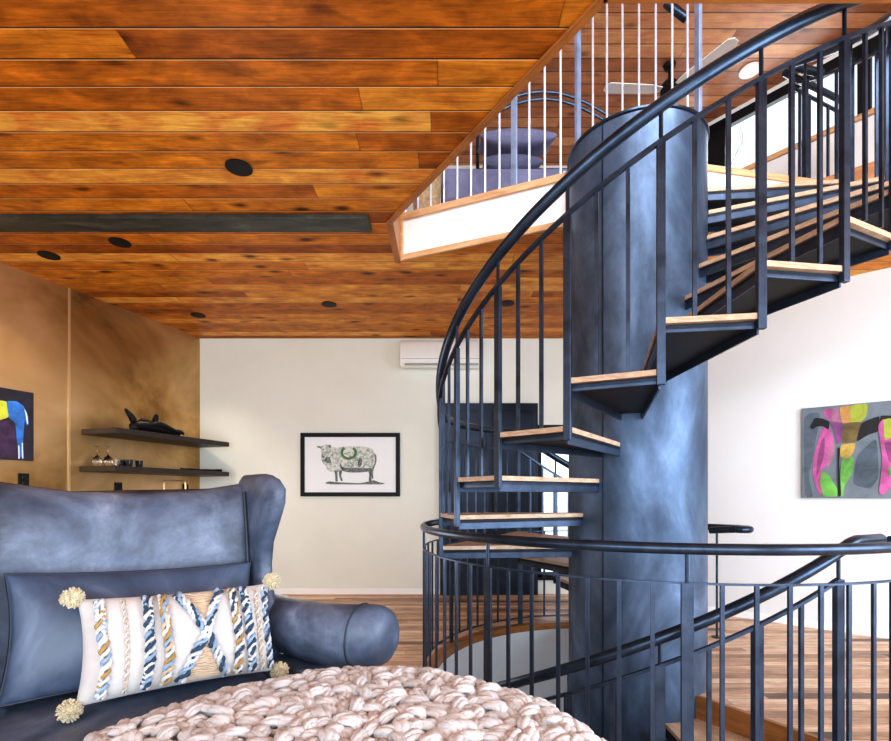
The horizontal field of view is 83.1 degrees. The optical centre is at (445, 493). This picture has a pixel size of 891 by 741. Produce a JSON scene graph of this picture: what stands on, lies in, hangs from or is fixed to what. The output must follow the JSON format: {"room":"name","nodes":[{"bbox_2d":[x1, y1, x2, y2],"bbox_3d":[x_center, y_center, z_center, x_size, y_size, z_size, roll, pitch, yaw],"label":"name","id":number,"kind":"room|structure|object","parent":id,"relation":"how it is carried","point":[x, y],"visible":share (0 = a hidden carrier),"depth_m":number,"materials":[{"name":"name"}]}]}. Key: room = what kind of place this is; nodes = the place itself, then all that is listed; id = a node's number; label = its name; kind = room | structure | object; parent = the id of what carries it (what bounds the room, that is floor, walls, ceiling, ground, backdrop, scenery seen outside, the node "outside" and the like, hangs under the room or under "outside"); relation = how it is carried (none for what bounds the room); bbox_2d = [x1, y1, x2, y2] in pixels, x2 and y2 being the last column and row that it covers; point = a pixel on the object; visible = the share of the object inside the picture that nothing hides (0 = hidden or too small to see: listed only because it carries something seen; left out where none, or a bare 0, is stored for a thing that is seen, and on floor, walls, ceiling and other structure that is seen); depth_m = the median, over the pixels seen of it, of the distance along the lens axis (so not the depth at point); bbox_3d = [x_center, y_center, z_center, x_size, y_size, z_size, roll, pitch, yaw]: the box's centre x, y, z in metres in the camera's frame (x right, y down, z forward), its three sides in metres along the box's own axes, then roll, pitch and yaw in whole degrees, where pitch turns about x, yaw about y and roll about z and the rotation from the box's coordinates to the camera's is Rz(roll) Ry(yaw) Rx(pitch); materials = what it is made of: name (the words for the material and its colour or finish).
{"room":"living room","nodes":[
{"label":"living room","id":0,"kind":"room"},
{"bbox_2d":[0,263,199,490],"bbox_3d":[-4.343,-0.365,3.192,0.100,3.310,7.000,0,0,19],"label":"wall","id":1,"kind":"structure","parent":0,"point":[121,358],"depth_m":5.14,"materials":[{"name":"beige paint"}]},
{"bbox_2d":[0,387,33,460],"bbox_3d":[-3.940,-0.614,4.166,0.034,0.624,0.950,0,0,19],"label":"painting","id":2,"kind":"object","parent":1,"relation":"attached to","point":[16,406],"visible":1,"depth_m":4.48,"materials":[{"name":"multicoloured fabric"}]},
{"bbox_2d":[18,473,28,485],"bbox_3d":[-3.818,-0.127,4.555,0.013,0.120,0.085,0,0,19],"label":"wall socket","id":3,"kind":"object","parent":1,"relation":"attached to","point":[23,478],"visible":0.86,"depth_m":4.55,"materials":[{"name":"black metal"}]},
{"bbox_2d":[68,288,70,490],"bbox_3d":[-3.692,-0.365,4.936,0.006,3.310,0.022,0,0,19],"label":"trim","id":4,"kind":"structure","parent":1,"relation":"attached to","point":[69,289],"depth_m":4.93,"materials":[{"name":"beige wood"}]},
{"bbox_2d":[114,482,121,489],"bbox_3d":[-3.524,-0.065,5.421,0.013,0.120,0.085,0,0,19],"label":"wall socket","id":5,"kind":"object","parent":1,"relation":"attached to","point":[117,485],"visible":0.73,"depth_m":5.41,"materials":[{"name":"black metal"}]},
{"bbox_2d":[79,465,228,476],"bbox_3d":[-3.194,-0.249,5.680,0.480,0.055,1.532,0,0,19],"label":"wall shelf","id":6,"kind":"object","parent":1,"relation":"attached to","point":[99,469],"visible":1,"depth_m":5.33,"materials":[{"name":"brown wood"}]},
{"bbox_2d":[92,446,101,465],"bbox_3d":[-3.486,-0.379,5.031,0.082,0.202,0.082,0,0,0],"label":"wine glass","id":7,"kind":"object","parent":6,"relation":"on","point":[96,461],"visible":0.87,"depth_m":5.01,"materials":[{"name":"white"}]},
{"bbox_2d":[103,446,112,465],"bbox_3d":[-3.393,-0.379,5.056,0.082,0.202,0.082,0,0,0],"label":"wine glass","id":8,"kind":"object","parent":6,"relation":"on","point":[107,461],"visible":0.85,"depth_m":5.04,"materials":[{"name":"white"}]},
{"bbox_2d":[112,459,119,465],"bbox_3d":[-3.344,-0.317,5.105,0.076,0.078,0.076,0,0,0],"label":"tumbler","id":9,"kind":"object","parent":6,"relation":"on","point":[116,462],"visible":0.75,"depth_m":5.08,"materials":[{"name":"clear glass"}]},
{"bbox_2d":[120,460,124,465],"bbox_3d":[-3.379,-0.317,5.253,0.076,0.078,0.076,0,0,0],"label":"tumbler","id":10,"kind":"object","parent":6,"relation":"on","point":[122,462],"visible":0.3,"depth_m":5.23,"materials":[{"name":"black glass"}]},
{"bbox_2d":[125,460,132,465],"bbox_3d":[-3.298,-0.317,5.242,0.076,0.078,0.076,0,0,0],"label":"tumbler","id":11,"kind":"object","parent":6,"relation":"on","point":[127,462],"visible":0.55,"depth_m":5.21,"materials":[{"name":"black glass"}]},
{"bbox_2d":[135,460,142,466],"bbox_3d":[-3.274,-0.317,5.374,0.076,0.078,0.076,0,0,0],"label":"tumbler","id":12,"kind":"object","parent":6,"relation":"on","point":[137,463],"visible":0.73,"depth_m":5.35,"materials":[{"name":"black glass"}]},
{"bbox_2d":[180,468,205,470],"bbox_3d":[-3.006,-0.290,5.979,0.062,0.024,0.354,0,0,19],"label":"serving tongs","id":13,"kind":"object","parent":6,"relation":"on","point":[180,468],"visible":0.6,"depth_m":5.93,"materials":[{"name":"black metal"}]},
{"bbox_2d":[205,469,221,471],"bbox_3d":[-2.925,-0.298,6.272,0.123,0.034,0.281,0,0,12],"label":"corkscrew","id":14,"kind":"object","parent":6,"relation":"on","point":[220,470],"visible":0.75,"depth_m":6.32,"materials":[{"name":"black metal"}]},
{"bbox_2d":[82,427,228,447],"bbox_3d":[-3.191,-0.623,5.690,0.480,0.055,1.511,0,0,19],"label":"wall shelf","id":15,"kind":"object","parent":1,"relation":"attached to","point":[115,432],"visible":1,"depth_m":5.39,"materials":[{"name":"brown wood"}]},
{"bbox_2d":[124,408,184,435],"bbox_3d":[-3.187,-0.771,5.504,0.183,0.228,0.696,0,0,19],"label":"sculpture","id":16,"kind":"object","parent":15,"relation":"on","point":[143,424],"visible":0.93,"depth_m":5.42,"materials":[{"name":"black metal"}]},
{"bbox_2d":[200,338,568,593],"bbox_3d":[-0.715,-0.365,6.540,4.910,3.310,0.100,0,0,0],"label":"wall","id":17,"kind":"structure","parent":0,"point":[258,396],"depth_m":6.49,"materials":[{"name":"beige paint"}]},
{"bbox_2d":[300,433,399,495],"bbox_3d":[-1.225,-0.377,6.470,1.276,0.815,0.036,0,0,0],"label":"framed print","id":18,"kind":"object","parent":17,"relation":"attached to","point":[331,464],"visible":1,"depth_m":6.47,"materials":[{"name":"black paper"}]},
{"bbox_2d":[274,589,439,593],"bbox_3d":[-1.005,1.255,6.483,4.290,0.070,0.010,0,0,0],"label":"baseboard","id":19,"kind":"structure","parent":17,"relation":"attached to","point":[277,591],"depth_m":6.48,"materials":[{"name":"white paint"}]},
{"bbox_2d":[199,337,562,337],"bbox_3d":[-0.735,-2.013,6.483,4.870,0.014,0.010,0,0,0],"label":"trim","id":20,"kind":"structure","parent":17,"relation":"attached to","point":[199,337],"depth_m":6.48,"materials":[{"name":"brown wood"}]},
{"bbox_2d":[400,341,478,368],"bbox_3d":[-0.050,-1.762,6.382,1.040,0.347,0.206,0,0,0],"label":"air conditioner","id":21,"kind":"object","parent":17,"relation":"attached to","point":[413,354],"visible":0.69,"depth_m":6.29,"materials":[{"name":"white plastic"}]},
{"bbox_2d":[440,403,537,594],"bbox_3d":[0.555,0.065,6.413,1.250,2.450,0.124,0,0,0],"label":"door","id":22,"kind":"structure","parent":17,"relation":"in","point":[528,411],"depth_m":6.40,"materials":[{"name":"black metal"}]},
{"bbox_2d":[538,425,567,579],"bbox_3d":[1.425,0.105,6.485,0.550,1.990,0.120,0,0,0],"label":"window","id":23,"kind":"structure","parent":17,"relation":"in","point":[540,576],"depth_m":6.47,"materials":[{"name":"clear glass"}]},
{"bbox_2d":[0,0,890,336],"bbox_3d":[-0.500,-2.020,1.800,12.000,0.001,9.600,0,0,0],"label":"ceiling","id":24,"kind":"structure","parent":0,"point":[107,106],"depth_m":2.87,"materials":[{"name":"brown wood"}]},
{"bbox_2d":[37,251,60,259],"bbox_3d":[-3.351,-2.014,4.251,0.160,0.009,0.160,0,0,0],"label":"recessed light","id":25,"kind":"object","parent":24,"relation":"in","point":[45,254],"visible":1,"depth_m":4.24,"materials":[{"name":"black metal"}]},
{"bbox_2d":[108,237,131,247],"bbox_3d":[-2.609,-2.014,4.032,0.160,0.009,0.160,0,0,0],"label":"recessed light","id":26,"kind":"object","parent":24,"relation":"in","point":[119,242],"visible":1,"depth_m":4.02,"materials":[{"name":"black metal"}]},
{"bbox_2d":[0,214,371,231],"bbox_3d":[-2.600,-2.002,3.725,4.080,0.035,0.200,0,0,0],"label":"ceiling beam","id":27,"kind":"structure","parent":24,"relation":"attached to","point":[8,222],"depth_m":3.69,"materials":[{"name":"metal"}]},
{"bbox_2d":[190,313,205,317],"bbox_3d":[-2.793,-2.014,5.676,0.160,0.009,0.160,0,0,0],"label":"recessed light","id":28,"kind":"object","parent":24,"relation":"in","point":[197,315],"visible":1,"depth_m":5.66,"materials":[{"name":"black metal"}]},
{"bbox_2d":[225,159,252,175],"bbox_3d":[-1.276,-2.014,3.107,0.160,0.009,0.160,0,0,0],"label":"recessed light","id":29,"kind":"object","parent":24,"relation":"in","point":[238,167],"visible":1,"depth_m":3.10,"materials":[{"name":"black metal"}]},
{"bbox_2d":[321,301,336,307],"bbox_3d":[-1.239,-2.014,5.348,0.160,0.009,0.160,0,0,0],"label":"recessed light","id":30,"kind":"object","parent":24,"relation":"in","point":[326,303],"visible":1,"depth_m":5.33,"materials":[{"name":"black metal"}]},
{"bbox_2d":[502,300,514,306],"bbox_3d":[0.650,-2.014,5.320,0.160,0.009,0.160,0,0,0],"label":"recessed light","id":31,"kind":"object","parent":24,"relation":"in","point":[506,303],"visible":0.87,"depth_m":5.31,"materials":[{"name":"black metal"}]},
{"bbox_2d":[403,166,566,212],"bbox_3d":[-1.985,-3.350,6.650,8.830,1.920,0.100,0,0,0],"label":"wall","id":32,"kind":"structure","parent":0,"point":[410,208],"depth_m":6.60,"materials":[{"name":"white paint"}]},
{"bbox_2d":[438,628,568,711],"bbox_3d":[1.375,2.665,3.600,2.980,2.650,2.980,0,0,0],"label":"wall","id":33,"kind":"structure","parent":0,"point":[544,640],"depth_m":4.96,"materials":[{"name":"paint"}]},
{"bbox_2d":[427,620,568,667],"bbox_3d":[0.849,1.318,3.442,1.982,0.064,3.080,0,0,-17],"label":"trim","id":34,"kind":"structure","parent":33,"relation":"attached to","point":[463,642],"depth_m":4.74,"materials":[{"name":"brown wood"}]},
{"bbox_2d":[696,695,831,740],"bbox_3d":[1.894,1.458,2.785,0.030,0.343,1.048,0,0,-33],"label":"trim","id":35,"kind":"structure","parent":33,"relation":"attached to","point":[737,720],"depth_m":2.98,"materials":[{"name":"brown wood"}]},
{"bbox_2d":[541,507,567,571],"bbox_3d":[0.000,2.290,48.750,120.000,0.001,82.500,0,0,0],"label":"ground","id":36,"kind":"structure","parent":0,"point":[546,509],"depth_m":33.39,"materials":[{"name":"white paint"}]},
{"bbox_2d":[731,119,752,164],"bbox_3d":[9.252,-4.176,13.931,6.698,12.961,3.620,0,0,0],"label":"bare tree","id":37,"kind":"object","parent":36,"relation":"on","point":[748,119],"visible":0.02,"depth_m":13.95,"materials":[{"name":"grey plant"}]},
{"bbox_2d":[280,594,888,740],"bbox_3d":[-0.500,1.290,1.800,12.000,0.001,9.600,0,0,0],"label":"floor","id":38,"kind":"structure","parent":0,"point":[408,608],"depth_m":4.04,"materials":[{"name":"brown wood"}]},
{"bbox_2d":[0,474,399,740],"bbox_3d":[-1.078,0.601,1.798,1.790,1.378,1.027,0,0,-38],"label":"armchair","id":39,"kind":"object","parent":38,"relation":"on","point":[43,530],"visible":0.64,"depth_m":1.98,"materials":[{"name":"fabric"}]},
{"bbox_2d":[0,562,250,707],"bbox_3d":[-1.131,0.485,1.883,0.828,0.438,0.218,0,0,-41],"label":"leather cushion","id":40,"kind":"object","parent":39,"relation":"on","point":[44,658],"visible":0.56,"depth_m":1.69,"materials":[{"name":"leather"}]},
{"bbox_2d":[0,672,268,740],"bbox_3d":[-1.010,0.794,1.712,0.850,0.191,0.800,0,0,-38],"label":"seat cushion","id":41,"kind":"object","parent":39,"relation":"on","point":[36,720],"depth_m":1.63,"materials":[{"name":"fabric"}]},
{"bbox_2d":[55,572,288,722],"bbox_3d":[-0.922,0.509,1.778,0.720,0.410,0.219,0,0,-35],"label":"lumbar pillow","id":42,"kind":"object","parent":39,"relation":"on","point":[132,645],"visible":1,"depth_m":1.69,"materials":[{"name":"beige fabric"}]},
{"bbox_2d":[420,519,890,740],"bbox_3d":[0.981,0.745,3.537,2.309,1.078,3.108,0,0,-9],"label":"guard railing","id":43,"kind":"object","parent":38,"relation":"on","point":[687,587],"visible":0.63,"depth_m":2.14,"materials":[{"name":"metal"}]},
{"bbox_2d":[436,4,890,638],"bbox_3d":[1.375,-1.082,3.600,2.890,4.744,2.890,0,0,37],"label":"spiral staircase","id":44,"kind":"structure","parent":38,"relation":"on","point":[782,246],"depth_m":2.50,"materials":[{"name":"metal"}]},
{"bbox_3d":[-3.229,0.825,5.348,0.592,0.930,2.140,0,0,19],"label":"bar cabinet","id":45,"kind":"object","parent":38,"relation":"on","visible":0},
{"bbox_2d":[163,480,186,488],"bbox_3d":[-3.219,0.096,5.963,0.059,0.528,0.299,0,0,30],"label":"tap","id":46,"kind":"object","parent":45,"relation":"on","point":[164,481],"visible":0.38,"depth_m":5.97,"materials":[{"name":"gold metal"}]},
{"bbox_3d":[-0.245,0.998,1.165,0.962,0.585,0.962,0,0,-38],"label":"ottoman","id":47,"kind":"object","parent":38,"relation":"on","visible":0},
{"bbox_2d":[83,665,606,740],"bbox_3d":[-0.250,0.770,1.157,1.447,0.399,1.429,0,0,42],"label":"knitted throw","id":48,"kind":"object","parent":47,"relation":"on","point":[347,703],"visible":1,"depth_m":1.37,"materials":[{"name":"fabric"}]},
{"bbox_2d":[449,4,890,165],"bbox_3d":[-0.250,-4.310,1.800,12.500,0.001,9.600,0,0,0],"label":"ceiling","id":49,"kind":"structure","parent":0,"point":[720,22],"depth_m":4.94,"materials":[{"name":"brown wood"}]},
{"bbox_2d":[604,37,738,103],"bbox_3d":[2.111,-4.157,5.061,1.044,0.304,1.172,0,0,0],"label":"ceiling fan","id":50,"kind":"object","parent":49,"relation":"hanging from","point":[729,44],"visible":0.61,"depth_m":4.99,"materials":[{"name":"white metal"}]},
{"bbox_2d":[663,4,689,22],"bbox_3d":[1.996,-4.195,4.350,0.223,0.228,0.098,0,0,0],"label":"spot lamp","id":51,"kind":"object","parent":49,"relation":"attached to","point":[679,13],"visible":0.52,"depth_m":4.33,"materials":[{"name":"black metal"}]},
{"bbox_2d":[739,62,758,78],"bbox_3d":[3.095,-4.303,5.113,0.200,0.013,0.200,0,0,0],"label":"ceiling speaker","id":52,"kind":"object","parent":49,"relation":"attached to","point":[748,71],"visible":0.9,"depth_m":5.11,"materials":[{"name":"white plastic"}]},
{"bbox_2d":[708,29,884,178],"bbox_3d":[4.247,-3.350,4.467,0.100,1.920,5.602,0,0,-39],"label":"wall","id":53,"kind":"structure","parent":0,"point":[779,165],"depth_m":4.99,"materials":[{"name":"white paint"}]},
{"bbox_2d":[708,31,884,169],"bbox_3d":[3.428,-3.893,5.413,0.096,0.705,2.801,0,0,-39],"label":"window","id":54,"kind":"structure","parent":53,"relation":"in","point":[716,144],"depth_m":5.25,"materials":[{"name":"black glass"}]},
{"bbox_2d":[708,267,890,630],"bbox_3d":[3.681,-0.365,4.805,5.200,3.310,0.100,0,0,41],"label":"wall","id":55,"kind":"structure","parent":0,"point":[832,348],"depth_m":4.96,"materials":[{"name":"white paint"}]},
{"bbox_2d":[708,606,888,638],"bbox_3d":[3.642,1.255,4.762,5.200,0.070,0.012,0,0,41],"label":"baseboard","id":56,"kind":"structure","parent":55,"relation":"attached to","point":[749,615],"depth_m":4.85,"materials":[{"name":"white paint"}]},
{"bbox_2d":[802,401,890,497],"bbox_3d":[3.938,-0.395,4.481,1.250,0.868,0.044,0,0,41],"label":"horse painting","id":57,"kind":"object","parent":55,"relation":"attached to","point":[846,449],"visible":1,"depth_m":4.65,"materials":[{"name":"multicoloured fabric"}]},
{"label":"floor","id":58,"kind":"structure","parent":0,"visible":0},
{"bbox_2d":[386,216,400,262],"bbox_3d":[-0.414,-2.209,4.050,0.052,0.402,0.660,0,0,0],"label":"trim","id":59,"kind":"structure","parent":58,"relation":"attached to","point":[393,228],"depth_m":4.07,"materials":[{"name":"brown wood"}]},
{"bbox_2d":[413,172,442,209],"bbox_3d":[-0.170,-2.646,4.500,0.291,0.512,0.291,0,0,0],"label":"wicker basket","id":60,"kind":"object","parent":58,"relation":"on","point":[424,198],"visible":0.12,"depth_m":4.40,"materials":[{"name":"beige wicker"}]},
{"bbox_2d":[395,172,566,261],"bbox_3d":[0.273,-2.209,4.046,1.537,0.402,0.022,0,0,23],"label":"trim","id":61,"kind":"structure","parent":58,"relation":"attached to","point":[553,179],"depth_m":4.06,"materials":[{"name":"brown wood"}]},
{"bbox_2d":[404,183,564,253],"bbox_3d":[0.281,-2.203,4.065,1.537,0.365,0.020,0,0,23],"label":"wall","id":62,"kind":"structure","parent":58,"relation":"attached to","point":[498,215],"depth_m":4.07,"materials":[{"name":"white paint"}]},
{"bbox_2d":[387,0,606,222],"bbox_3d":[0.118,-2.209,2.880,0.046,0.402,1.995,0,0,-32],"label":"trim","id":63,"kind":"structure","parent":58,"relation":"attached to","point":[595,6],"depth_m":2.54,"materials":[{"name":"brown wood"}]},
{"bbox_2d":[441,90,609,202],"bbox_3d":[0.950,-3.273,4.867,2.000,1.766,0.663,0,0,0],"label":"daybed","id":64,"kind":"object","parent":58,"relation":"on","point":[478,173],"visible":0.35,"depth_m":4.54,"materials":[{"name":"blue fabric"},{"name":"steel"}]},
{"bbox_2d":[482,154,542,168],"bbox_3d":[0.620,-3.140,4.860,0.560,0.240,0.423,0,0,0],"label":"bed pillow","id":65,"kind":"object","parent":64,"relation":"on","point":[522,159],"visible":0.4,"depth_m":4.67,"materials":[{"name":"purple fabric"}]},
{"bbox_2d":[477,128,556,156],"bbox_3d":[0.680,-3.410,4.900,0.720,0.249,0.438,0,0,0],"label":"bed pillow","id":66,"kind":"object","parent":65,"relation":"on","point":[536,135],"visible":0.72,"depth_m":4.72,"materials":[{"name":"blue fabric"}]},
{"bbox_2d":[404,4,701,212],"bbox_3d":[0.741,-3.349,4.037,2.386,1.918,0.399,0,0,9],"label":"loft railing","id":67,"kind":"object","parent":58,"relation":"on","point":[697,7],"visible":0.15,"depth_m":3.99,"materials":[{"name":"metal"}]},
{"bbox_2d":[603,0,890,3],"bbox_3d":[1.995,-2.209,2.039,2.710,0.402,0.046,0,0,0],"label":"trim","id":68,"kind":"structure","parent":58,"relation":"attached to","point":[608,1],"depth_m":2.06,"materials":[{"name":"brown wood"}]},
{"bbox_2d":[708,164,816,187],"bbox_3d":[2.331,-2.293,3.764,1.100,0.225,0.035,0,0,-11],"label":"trim","id":69,"kind":"structure","parent":58,"relation":"attached to","point":[716,174],"depth_m":3.73,"materials":[{"name":"white paint"}]},
{"bbox_2d":[782,69,838,177],"bbox_3d":[3.133,-2.923,4.243,0.820,1.046,0.054,0,0,-23],"label":"loft railing","id":70,"kind":"object","parent":58,"relation":"on","point":[828,94],"visible":0.29,"depth_m":4.18,"materials":[{"name":"metal"}]},
{"bbox_2d":[823,162,873,180],"bbox_3d":[3.203,-2.209,3.585,0.898,0.402,0.046,0,0,41],"label":"trim","id":71,"kind":"structure","parent":58,"relation":"attached to","point":[858,170],"depth_m":3.69,"materials":[{"name":"brown wood"}]},
{"label":"floor","id":72,"kind":"structure","parent":0,"visible":0},
{"bbox_2d":[567,104,709,740],"bbox_3d":[1.357,0.776,3.600,0.945,6.427,0.945,0,0,0],"label":"steel column","id":73,"kind":"structure","parent":72,"relation":"on","point":[656,490],"depth_m":3.20,"materials":[{"name":"blue metal"}]},
{"bbox_2d":[495,534,886,740],"bbox_3d":[0.845,1.828,3.382,1.697,3.280,2.832,0,0,-22],"label":"spiral staircase","id":74,"kind":"structure","parent":73,"relation":"attached to","point":[703,731],"depth_m":2.25,"materials":[{"name":"metal"}]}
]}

